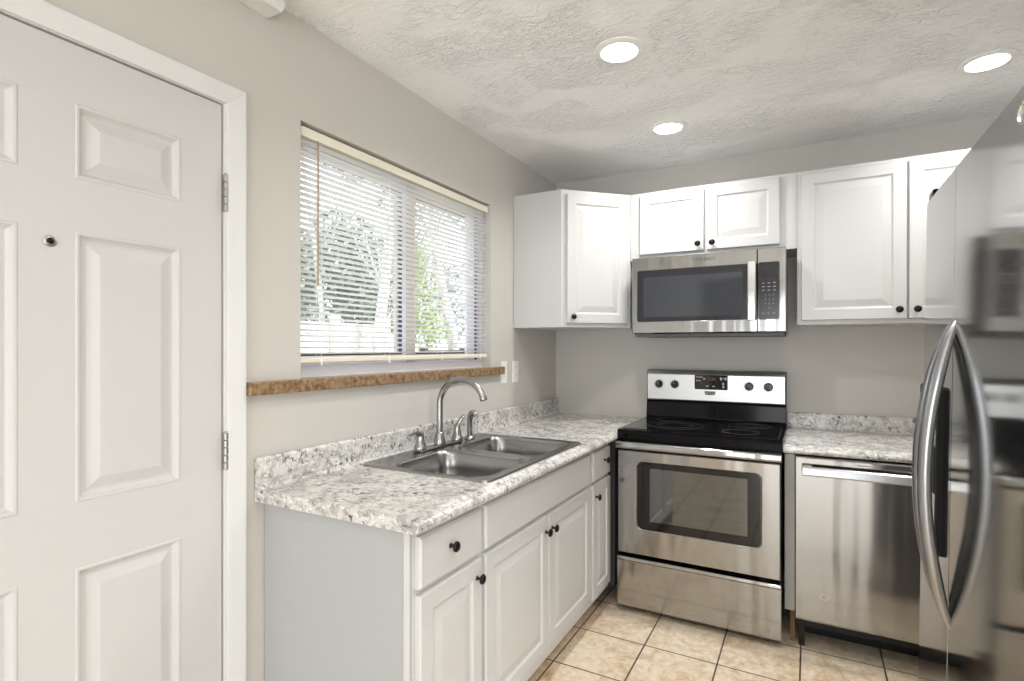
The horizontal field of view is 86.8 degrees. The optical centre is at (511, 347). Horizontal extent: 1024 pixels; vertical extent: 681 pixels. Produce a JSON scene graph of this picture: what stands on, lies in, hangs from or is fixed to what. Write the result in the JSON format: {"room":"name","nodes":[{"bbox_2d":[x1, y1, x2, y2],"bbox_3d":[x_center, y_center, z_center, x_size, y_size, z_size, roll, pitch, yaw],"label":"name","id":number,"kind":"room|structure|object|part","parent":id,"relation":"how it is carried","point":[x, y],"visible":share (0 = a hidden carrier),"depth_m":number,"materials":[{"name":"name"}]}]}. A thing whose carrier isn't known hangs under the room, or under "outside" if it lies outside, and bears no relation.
{"room":"kitchen","nodes":[
{"label":"kitchen","id":0,"kind":"room"},
{"bbox_2d":[43,0,555,680],"bbox_3d":[-1.470,0.120,0.630,0.150,2.472,7.100,0,0,29],"label":"wall","id":1,"kind":"structure","parent":0,"point":[292,75],"depth_m":1.84,"materials":[{"name":"grey paint"}]},
{"bbox_2d":[0,14,227,680],"bbox_3d":[-1.067,0.311,1.244,0.060,2.066,0.854,0,0,29],"label":"door","id":2,"kind":"structure","parent":1,"relation":"in","point":[110,170],"depth_m":1.33,"materials":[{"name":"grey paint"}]},
{"bbox_2d":[0,0,245,680],"bbox_3d":[-1.118,0.289,1.255,0.166,2.134,0.991,0,0,29],"label":"trim","id":3,"kind":"structure","parent":1,"relation":"attached to","point":[41,15],"depth_m":1.61,"materials":[{"name":"white paint"}]},
{"bbox_3d":[-0.829,0.290,1.627,0.016,2.133,0.061,0,0,29],"label":"leg","id":4,"kind":"part","parent":3,"relation":"part of","materials":[{"name":"white paint"}]},
{"bbox_2d":[236,0,286,17],"bbox_3d":[-1.183,-1.080,0.837,0.155,0.072,1.938,0,0,29],"label":"trim","id":5,"kind":"structure","parent":1,"relation":"attached to","point":[265,8],"depth_m":1.66,"materials":[{"name":"white paint"}]},
{"bbox_2d":[246,143,504,395],"bbox_3d":[-0.484,-0.314,2.370,0.157,0.924,1.572,0,0,29],"label":"window","id":6,"kind":"structure","parent":1,"relation":"in","point":[329,375],"depth_m":2.39,"materials":[{"name":"white plastic"}]},
{"bbox_3d":[-0.630,-0.332,2.158,0.024,0.795,0.612,0,0,29],"label":"sash","id":7,"kind":"part","parent":6,"relation":"part of","materials":[{"name":"white plastic"}]},
{"bbox_3d":[-0.453,0.127,2.353,0.086,0.042,1.572,0,0,29],"label":"sill","id":8,"kind":"part","parent":6,"relation":"part of","materials":[{"name":"brown stone"}]},
{"bbox_3d":[-0.496,-0.335,2.439,0.070,0.882,1.259,0,0,29],"label":"frame","id":9,"kind":"part","parent":6,"relation":"part of","materials":[{"name":"white plastic"}]},
{"bbox_2d":[301,125,487,364],"bbox_3d":[-0.441,-0.351,2.409,0.042,0.830,1.235,0,0,29],"label":"mini blind","id":10,"kind":"object","parent":6,"relation":"attached to","point":[320,142],"visible":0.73,"depth_m":2.23,"materials":[{"name":"beige plastic"}]},
{"bbox_3d":[-0.695,-0.335,1.950,0.028,0.798,0.008,0,0,29],"label":"ladder cord","id":11,"kind":"part","parent":10,"relation":"part of","materials":[{"name":"white fabric"}]},
{"bbox_3d":[-0.522,-0.335,2.266,0.028,0.798,0.008,0,0,29],"label":"ladder cord","id":12,"kind":"part","parent":10,"relation":"part of","materials":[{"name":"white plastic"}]},
{"bbox_3d":[-0.443,0.044,2.410,0.025,0.020,1.235,0,0,29],"label":"rail","id":13,"kind":"part","parent":10,"relation":"part of","materials":[{"name":"beige plastic"}]},
{"bbox_3d":[-0.365,-0.332,2.699,0.024,0.795,0.651,0,0,29],"label":"sash","id":14,"kind":"part","parent":6,"relation":"part of","materials":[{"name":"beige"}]},
{"bbox_2d":[255,398,559,489],"bbox_3d":[-0.236,0.392,2.688,0.031,0.099,2.299,0,0,29],"label":"backsplash","id":15,"kind":"structure","parent":1,"relation":"attached to","point":[274,470],"depth_m":2.08,"materials":[{"name":"stone"}]},
{"bbox_2d":[500,361,506,383],"bbox_3d":[-0.045,0.141,3.067,0.008,0.126,0.070,0,0,29],"label":"wall outlet","id":16,"kind":"object","parent":1,"relation":"attached to","point":[503,377],"visible":0.8,"depth_m":3.06,"materials":[{"name":"white plastic"}]},
{"bbox_2d":[512,361,517,381],"bbox_3d":[0.021,0.141,3.188,0.008,0.126,0.070,0,0,29],"label":"wall outlet","id":17,"kind":"object","parent":1,"relation":"attached to","point":[514,363],"visible":1,"depth_m":3.18,"materials":[{"name":"white plastic"}]},
{"bbox_2d":[284,0,1023,184],"bbox_3d":[0.627,-1.166,-0.433,4.850,0.100,7.250,0,0,29],"label":"ceiling","id":18,"kind":"structure","parent":0,"point":[745,77],"depth_m":2.14,"materials":[{"name":"white paint"}]},
{"bbox_2d":[594,36,644,64],"bbox_3d":[0.403,-1.112,2.035,0.188,0.008,0.188,0,0,29],"label":"recessed light","id":19,"kind":"object","parent":18,"relation":"in","point":[620,50],"visible":1,"depth_m":2.02,"materials":[{"name":"white plastic"}]},
{"bbox_2d":[649,119,687,134],"bbox_3d":[0.790,-1.112,2.742,0.188,0.008,0.188,0,0,29],"label":"recessed light","id":20,"kind":"object","parent":18,"relation":"in","point":[673,126],"visible":1,"depth_m":2.73,"materials":[{"name":"white"}]},
{"bbox_2d":[956,48,1019,73],"bbox_3d":[1.851,-1.112,2.110,0.188,0.008,0.188,0,0,29],"label":"recessed light","id":21,"kind":"object","parent":18,"relation":"in","point":[994,59],"visible":1,"depth_m":2.10,"materials":[{"name":"white"}]},
{"bbox_2d":[527,585,918,680],"bbox_3d":[0.627,1.406,-0.433,4.850,0.100,7.250,0,0,29],"label":"floor","id":22,"kind":"structure","parent":0,"point":[611,641],"depth_m":2.39,"materials":[{"name":"tile"}]},
{"bbox_2d":[265,504,485,680],"bbox_3d":[-0.424,0.919,1.715,0.636,0.874,0.347,0,0,29],"label":"base cabinet","id":23,"kind":"object","parent":22,"relation":"on","point":[345,600],"visible":0.95,"depth_m":1.57,"materials":[{"name":"white paint"}]},
{"bbox_3d":[-0.526,0.919,1.579,0.588,0.874,0.004,0,0,29],"label":"panel","id":24,"kind":"part","parent":23,"relation":"part of","materials":[{"name":"grey paint"}]},
{"bbox_3d":[-0.177,0.579,1.585,0.018,0.142,0.312,0,0,29],"label":"drawer","id":25,"kind":"part","parent":23,"relation":"part of","materials":[{"name":"white paint"}]},
{"bbox_3d":[-0.177,0.934,1.585,0.018,0.535,0.312,0,0,29],"label":"door","id":26,"kind":"part","parent":23,"relation":"part of","materials":[{"name":"white paint"}]},
{"bbox_3d":[-0.165,0.572,1.558,0.030,0.032,0.032,0,0,29],"label":"knob","id":27,"kind":"part","parent":23,"relation":"part of","materials":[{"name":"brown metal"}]},
{"bbox_3d":[-0.097,0.719,1.683,0.030,0.032,0.032,0,0,29],"label":"knob","id":28,"kind":"part","parent":23,"relation":"part of","materials":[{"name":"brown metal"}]},
{"bbox_2d":[479,453,590,680],"bbox_3d":[-0.104,0.919,2.299,0.636,0.874,0.982,0,0,29],"label":"base cabinet","id":29,"kind":"object","parent":22,"relation":"on","point":[535,553],"visible":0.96,"depth_m":2.04,"materials":[{"name":"white paint"}]},
{"bbox_2d":[255,398,641,535],"bbox_3d":[0.033,0.411,2.540,0.645,0.137,2.299,0,0,29],"label":"countertop","id":30,"kind":"structure","parent":29,"relation":"on","point":[332,480],"depth_m":1.81,"materials":[{"name":"stone"}]},
{"bbox_2d":[409,376,486,452],"bbox_3d":[-0.233,0.280,2.320,0.260,0.311,0.402,0,0,29],"label":"faucet","id":31,"kind":"object","parent":30,"relation":"on","point":[420,446],"visible":1,"depth_m":2.36,"materials":[{"name":"silver metal"}]},
{"bbox_3d":[-0.395,0.384,2.239,0.053,0.079,0.104,0,0,29],"label":"lever handle","id":32,"kind":"part","parent":31,"relation":"part of","materials":[{"name":"silver metal"}]},
{"bbox_3d":[-0.318,0.429,2.380,0.044,0.012,0.310,0,0,29],"label":"deck plate","id":33,"kind":"part","parent":31,"relation":"part of","materials":[{"name":"silver metal"}]},
{"bbox_3d":[-0.246,0.369,2.510,0.053,0.109,0.081,0,0,29],"label":"lever handle","id":34,"kind":"part","parent":31,"relation":"part of","materials":[{"name":"silver metal"}]},
{"bbox_3d":[-0.229,0.274,2.332,0.253,0.299,0.054,0,0,29],"label":"spout","id":35,"kind":"part","parent":31,"relation":"part of","materials":[{"name":"silver metal"}]},
{"bbox_2d":[363,433,580,482],"bbox_3d":[-0.123,0.529,2.261,0.565,0.188,0.841,0,0,29],"label":"sink","id":36,"kind":"object","parent":30,"relation":"in","point":[486,458],"visible":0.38,"depth_m":2.25,"materials":[{"name":"silver metal"}]},
{"bbox_2d":[464,410,477,438],"bbox_3d":[-0.195,0.366,2.586,0.068,0.139,0.050,0,0,29],"label":"sprayer","id":37,"kind":"object","parent":36,"relation":"on","point":[473,413],"visible":1,"depth_m":2.58,"materials":[{"name":"silver metal"}]},
{"bbox_3d":[0.023,0.934,1.950,0.018,0.535,0.475,0,0,29],"label":"door","id":38,"kind":"part","parent":29,"relation":"part of","materials":[{"name":"white paint"}]},
{"bbox_3d":[0.145,0.726,2.124,0.030,0.032,0.032,0,0,29],"label":"knob","id":39,"kind":"part","parent":29,"relation":"part of","materials":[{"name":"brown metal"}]},
{"bbox_3d":[0.174,0.726,2.177,0.030,0.032,0.032,0,0,29],"label":"knob","id":40,"kind":"part","parent":29,"relation":"part of","materials":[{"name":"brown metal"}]},
{"bbox_3d":[0.254,0.934,2.372,0.018,0.535,0.472,0,0,29],"label":"door","id":41,"kind":"part","parent":29,"relation":"part of","materials":[{"name":"white paint"}]},
{"bbox_2d":[589,439,619,606],"bbox_3d":[0.356,0.919,3.140,0.636,0.874,0.931,0,0,29],"label":"base cabinet","id":42,"kind":"object","parent":22,"relation":"on","point":[603,485],"visible":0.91,"depth_m":2.75,"materials":[{"name":"white paint"}]},
{"bbox_3d":[0.445,0.579,2.720,0.018,0.142,0.258,0,0,29],"label":"drawer","id":43,"kind":"part","parent":42,"relation":"part of","materials":[{"name":"white paint"}]},
{"bbox_3d":[0.445,0.944,2.720,0.018,0.555,0.258,0,0,29],"label":"door","id":44,"kind":"part","parent":42,"relation":"part of","materials":[{"name":"white paint"}]},
{"bbox_2d":[615,369,786,640],"bbox_3d":[1.027,0.745,2.888,0.768,1.222,0.685,0,0,29],"label":"electric range","id":45,"kind":"object","parent":22,"relation":"on","point":[701,477],"visible":1,"depth_m":2.64,"materials":[{"name":"silver metal"}]},
{"bbox_3d":[0.884,0.219,3.269,0.048,0.048,0.030,0,0,29],"label":"control knob","id":46,"kind":"part","parent":45,"relation":"part of","materials":[{"name":"black plastic"}]},
{"bbox_3d":[0.966,0.219,3.223,0.048,0.048,0.030,0,0,29],"label":"control knob","id":47,"kind":"part","parent":45,"relation":"part of","materials":[{"name":"black plastic"}]},
{"bbox_3d":[0.880,0.497,2.619,0.762,0.038,0.072,0,0,29],"label":"door handle","id":48,"kind":"part","parent":45,"relation":"part of","materials":[{"name":"silver metal"}]},
{"bbox_3d":[0.885,1.192,2.628,0.758,0.256,0.051,0,0,29],"label":"storage drawer","id":49,"kind":"part","parent":45,"relation":"part of","materials":[{"name":"silver metal"}]},
{"bbox_3d":[0.886,0.786,2.629,0.752,0.524,0.050,0,0,29],"label":"oven door","id":50,"kind":"part","parent":45,"relation":"part of","materials":[{"name":"silver metal"}]},
{"bbox_2d":[617,417,786,451],"bbox_3d":[1.032,0.446,2.896,0.768,0.053,0.622,0,0,29],"label":"cooktop","id":51,"kind":"object","parent":45,"relation":"in","point":[724,433],"depth_m":2.74,"materials":[{"name":"black glass"}]},
{"bbox_3d":[1.153,0.202,3.137,0.182,0.084,0.002,0,0,29],"label":"display panel","id":52,"kind":"part","parent":45,"relation":"part of","materials":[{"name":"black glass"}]},
{"bbox_3d":[1.167,0.227,3.147,0.752,0.179,0.030,0,0,29],"label":"control panel","id":53,"kind":"part","parent":45,"relation":"part of","materials":[{"name":"silver metal"}]},
{"bbox_3d":[1.324,0.219,3.027,0.048,0.048,0.030,0,0,29],"label":"control knob","id":54,"kind":"part","parent":45,"relation":"part of","materials":[{"name":"black plastic"}]},
{"bbox_3d":[1.410,0.219,2.980,0.048,0.048,0.030,0,0,29],"label":"control knob","id":55,"kind":"part","parent":45,"relation":"part of","materials":[{"name":"black plastic"}]},
{"bbox_2d":[785,453,795,640],"bbox_3d":[1.400,0.920,2.712,0.040,0.873,0.590,0,0,29],"label":"filler panel","id":56,"kind":"object","parent":22,"relation":"on","point":[790,459],"visible":0.75,"depth_m":2.46,"materials":[{"name":"grey"}]},
{"bbox_2d":[796,454,920,656],"bbox_3d":[1.670,0.920,2.533,0.598,0.872,0.686,0,0,29],"label":"dishwasher","id":57,"kind":"object","parent":22,"relation":"on","point":[858,558],"visible":0.76,"depth_m":2.31,"materials":[{"name":"silver metal"}]},
{"bbox_3d":[1.519,0.539,2.256,0.542,0.040,0.056,0,0,29],"label":"bar handle","id":58,"kind":"part","parent":57,"relation":"part of","materials":[{"name":"silver metal"}]},
{"bbox_2d":[912,86,1023,680],"bbox_3d":[1.287,0.464,0.980,0.886,1.792,0.913,1,0,29],"label":"refrigerator","id":59,"kind":"object","parent":22,"relation":"on","point":[968,448],"visible":1,"depth_m":1.07,"materials":[{"name":"grey metal"}]},
{"bbox_3d":[0.994,0.288,1.276,0.083,0.718,0.051,1,0,29],"label":"handle","id":60,"kind":"part","parent":59,"relation":"part of","materials":[{"name":"silver metal"}]},
{"bbox_3d":[0.966,0.288,1.224,0.083,0.718,0.051,1,0,29],"label":"handle","id":61,"kind":"part","parent":59,"relation":"part of","materials":[{"name":"silver metal"}]},
{"bbox_3d":[1.124,0.425,1.382,0.078,1.673,0.365,1,0,29],"label":"door","id":62,"kind":"part","parent":59,"relation":"part of","materials":[{"name":"silver metal"}]},
{"bbox_3d":[0.904,0.425,0.980,0.078,1.673,0.544,1,0,29],"label":"door","id":63,"kind":"part","parent":59,"relation":"part of","materials":[{"name":"silver metal"}]},
{"bbox_2d":[556,115,998,427],"bbox_3d":[1.495,0.120,3.139,2.940,2.472,0.150,0,0,29],"label":"wall","id":64,"kind":"structure","parent":0,"point":[850,370],"depth_m":3.02,"materials":[{"name":"grey paint"}]},
{"bbox_2d":[514,189,631,330],"bbox_3d":[0.422,-0.500,3.292,0.607,0.770,0.608,0,0,29],"label":"upper cabinet","id":65,"kind":"object","parent":64,"relation":"attached to","point":[573,264],"visible":0.99,"depth_m":3.08,"materials":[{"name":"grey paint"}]},
{"bbox_3d":[0.485,-0.498,3.077,0.375,0.722,0.018,0,0,-16],"label":"door","id":66,"kind":"part","parent":65,"relation":"part of","materials":[{"name":"grey paint"}]},
{"bbox_2d":[631,172,796,261],"bbox_3d":[1.126,-0.693,3.052,0.854,0.383,0.354,0,0,29],"label":"upper cabinet","id":67,"kind":"object","parent":64,"relation":"attached to","point":[761,212],"visible":0.99,"depth_m":2.90,"materials":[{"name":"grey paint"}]},
{"bbox_3d":[0.889,-0.698,3.023,0.352,0.340,0.018,0,0,29],"label":"door","id":68,"kind":"part","parent":67,"relation":"part of","materials":[{"name":"grey paint"}]},
{"bbox_2d":[632,247,787,337],"bbox_3d":[1.097,-0.280,3.005,0.770,0.440,0.462,0,0,29],"label":"microwave","id":69,"kind":"object","parent":67,"relation":"attached to","point":[738,293],"visible":1,"depth_m":2.83,"materials":[{"name":"silver metal"}]},
{"bbox_3d":[1.201,-0.284,2.711,0.040,0.292,0.045,0,0,29],"label":"door handle","id":70,"kind":"part","parent":69,"relation":"part of","materials":[{"name":"silver metal"}]},
{"bbox_3d":[1.070,-0.564,2.897,0.032,0.032,0.030,0,0,29],"label":"knob","id":71,"kind":"part","parent":67,"relation":"part of","materials":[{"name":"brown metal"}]},
{"bbox_3d":[1.211,-0.698,2.847,0.355,0.340,0.018,0,0,29],"label":"door","id":72,"kind":"part","parent":67,"relation":"part of","materials":[{"name":"grey paint"}]},
{"bbox_2d":[788,412,915,434],"bbox_3d":[2.070,0.399,2.718,1.221,0.085,0.031,0,0,29],"label":"backsplash","id":73,"kind":"structure","parent":64,"relation":"attached to","point":[824,421],"depth_m":2.86,"materials":[{"name":"stone"}]},
{"bbox_2d":[797,148,970,326],"bbox_3d":[1.904,-0.500,2.626,0.918,0.770,0.354,0,0,29],"label":"upper cabinet","id":74,"kind":"object","parent":64,"relation":"attached to","point":[862,228],"visible":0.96,"depth_m":2.58,"materials":[{"name":"white paint"}]},
{"bbox_3d":[1.639,-0.500,2.612,0.432,0.730,0.018,0,0,29],"label":"door","id":75,"kind":"part","parent":74,"relation":"part of","materials":[{"name":"grey paint"}]},
{"bbox_3d":[1.791,-0.177,2.502,0.032,0.032,0.030,0,0,29],"label":"knob","id":76,"kind":"part","parent":74,"relation":"part of","materials":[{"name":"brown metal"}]},
{"bbox_3d":[1.851,-0.177,2.470,0.032,0.032,0.030,0,0,29],"label":"knob","id":77,"kind":"part","parent":74,"relation":"part of","materials":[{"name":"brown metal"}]},
{"bbox_3d":[2.025,-0.500,2.401,0.432,0.730,0.018,0,0,29],"label":"door","id":78,"kind":"part","parent":74,"relation":"part of","materials":[{"name":"grey paint"}]},
{"label":"outside","id":79,"kind":"structure","parent":0,"visible":0},
{"bbox_3d":[-7.642,1.566,20.599,29.840,0.180,38.000,0,0,29],"label":"ground","id":80,"kind":"structure","parent":79,"visible":0},
{"bbox_2d":[301,156,325,345],"bbox_3d":[-3.800,-1.802,9.302,1.195,6.559,1.118,0,0,-21],"label":"tree","id":81,"kind":"object","parent":80,"relation":"on","point":[313,246],"visible":0.02,"depth_m":9.75,"materials":[{"name":"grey plant"}]},
{"bbox_2d":[301,315,390,374],"bbox_3d":[-2.885,0.516,6.769,0.130,1.920,3.910,0,0,29],"label":"fence","id":82,"kind":"object","parent":80,"relation":"on","point":[331,316],"visible":0.13,"depth_m":7.53,"materials":[{"name":"beige"}]},
{"bbox_3d":[-2.457,0.516,7.521,0.100,1.920,0.120,0,0,29],"label":"post","id":83,"kind":"part","parent":82,"relation":"part of","materials":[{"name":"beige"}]},
{"bbox_3d":[-1.962,0.516,8.424,0.100,1.920,0.120,0,0,29],"label":"post","id":84,"kind":"part","parent":82,"relation":"part of","materials":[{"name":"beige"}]},
{"bbox_2d":[301,207,392,345],"bbox_3d":[-4.555,-1.048,13.571,2.233,5.049,4.967,0,0,29],"label":"tree","id":85,"kind":"object","parent":80,"relation":"on","point":[306,233],"visible":0.24,"depth_m":13.50,"materials":[{"name":"green plant"}]},
{"bbox_2d":[324,164,392,373],"bbox_3d":[-1.979,-1.659,7.654,1.200,6.278,1.795,0,0,29],"label":"tree","id":86,"kind":"object","parent":80,"relation":"on","point":[382,270],"visible":0.03,"depth_m":7.78,"materials":[{"name":"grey plant"}]},
{"bbox_2d":[301,225,464,341],"bbox_3d":[-4.475,-1.707,22.076,3.945,6.366,11.573,0,0,29],"label":"tree","id":87,"kind":"object","parent":80,"relation":"on","point":[435,297],"visible":0.06,"depth_m":23.48,"materials":[{"name":"green plant"}]},
{"bbox_2d":[378,185,464,349],"bbox_3d":[-1.512,-1.697,9.878,2.085,6.352,1.785,0,0,29],"label":"tree","id":88,"kind":"object","parent":80,"relation":"on","point":[444,294],"visible":0.04,"depth_m":9.47,"materials":[{"name":"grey plant"}]},
{"bbox_2d":[392,240,452,350],"bbox_3d":[-1.450,-0.129,8.820,0.723,3.211,1.215,0,0,29],"label":"shrub","id":89,"kind":"object","parent":80,"relation":"on","point":[420,286],"visible":0.4,"depth_m":8.74,"materials":[{"name":"green plant"}]},
{"bbox_2d":[420,348,464,350],"bbox_3d":[-0.765,0.736,8.652,0.100,1.480,2.150,0,0,29],"label":"deck railing","id":90,"kind":"object","parent":80,"relation":"on","point":[421,349],"visible":0.04,"depth_m":8.04,"materials":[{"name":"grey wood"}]},
{"bbox_3d":[2.210,0.919,2.293,0.567,0.874,0.628,0,0,29],"label":"base cabinet","id":91,"kind":"object","parent":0,"visible":0},
{"bbox_2d":[783,412,915,462],"bbox_3d":[1.923,0.418,2.450,1.221,0.123,0.642,0,0,29],"label":"countertop","id":92,"kind":"structure","parent":91,"relation":"on","point":[878,438],"depth_m":2.69,"materials":[{"name":"stone"}]}
]}

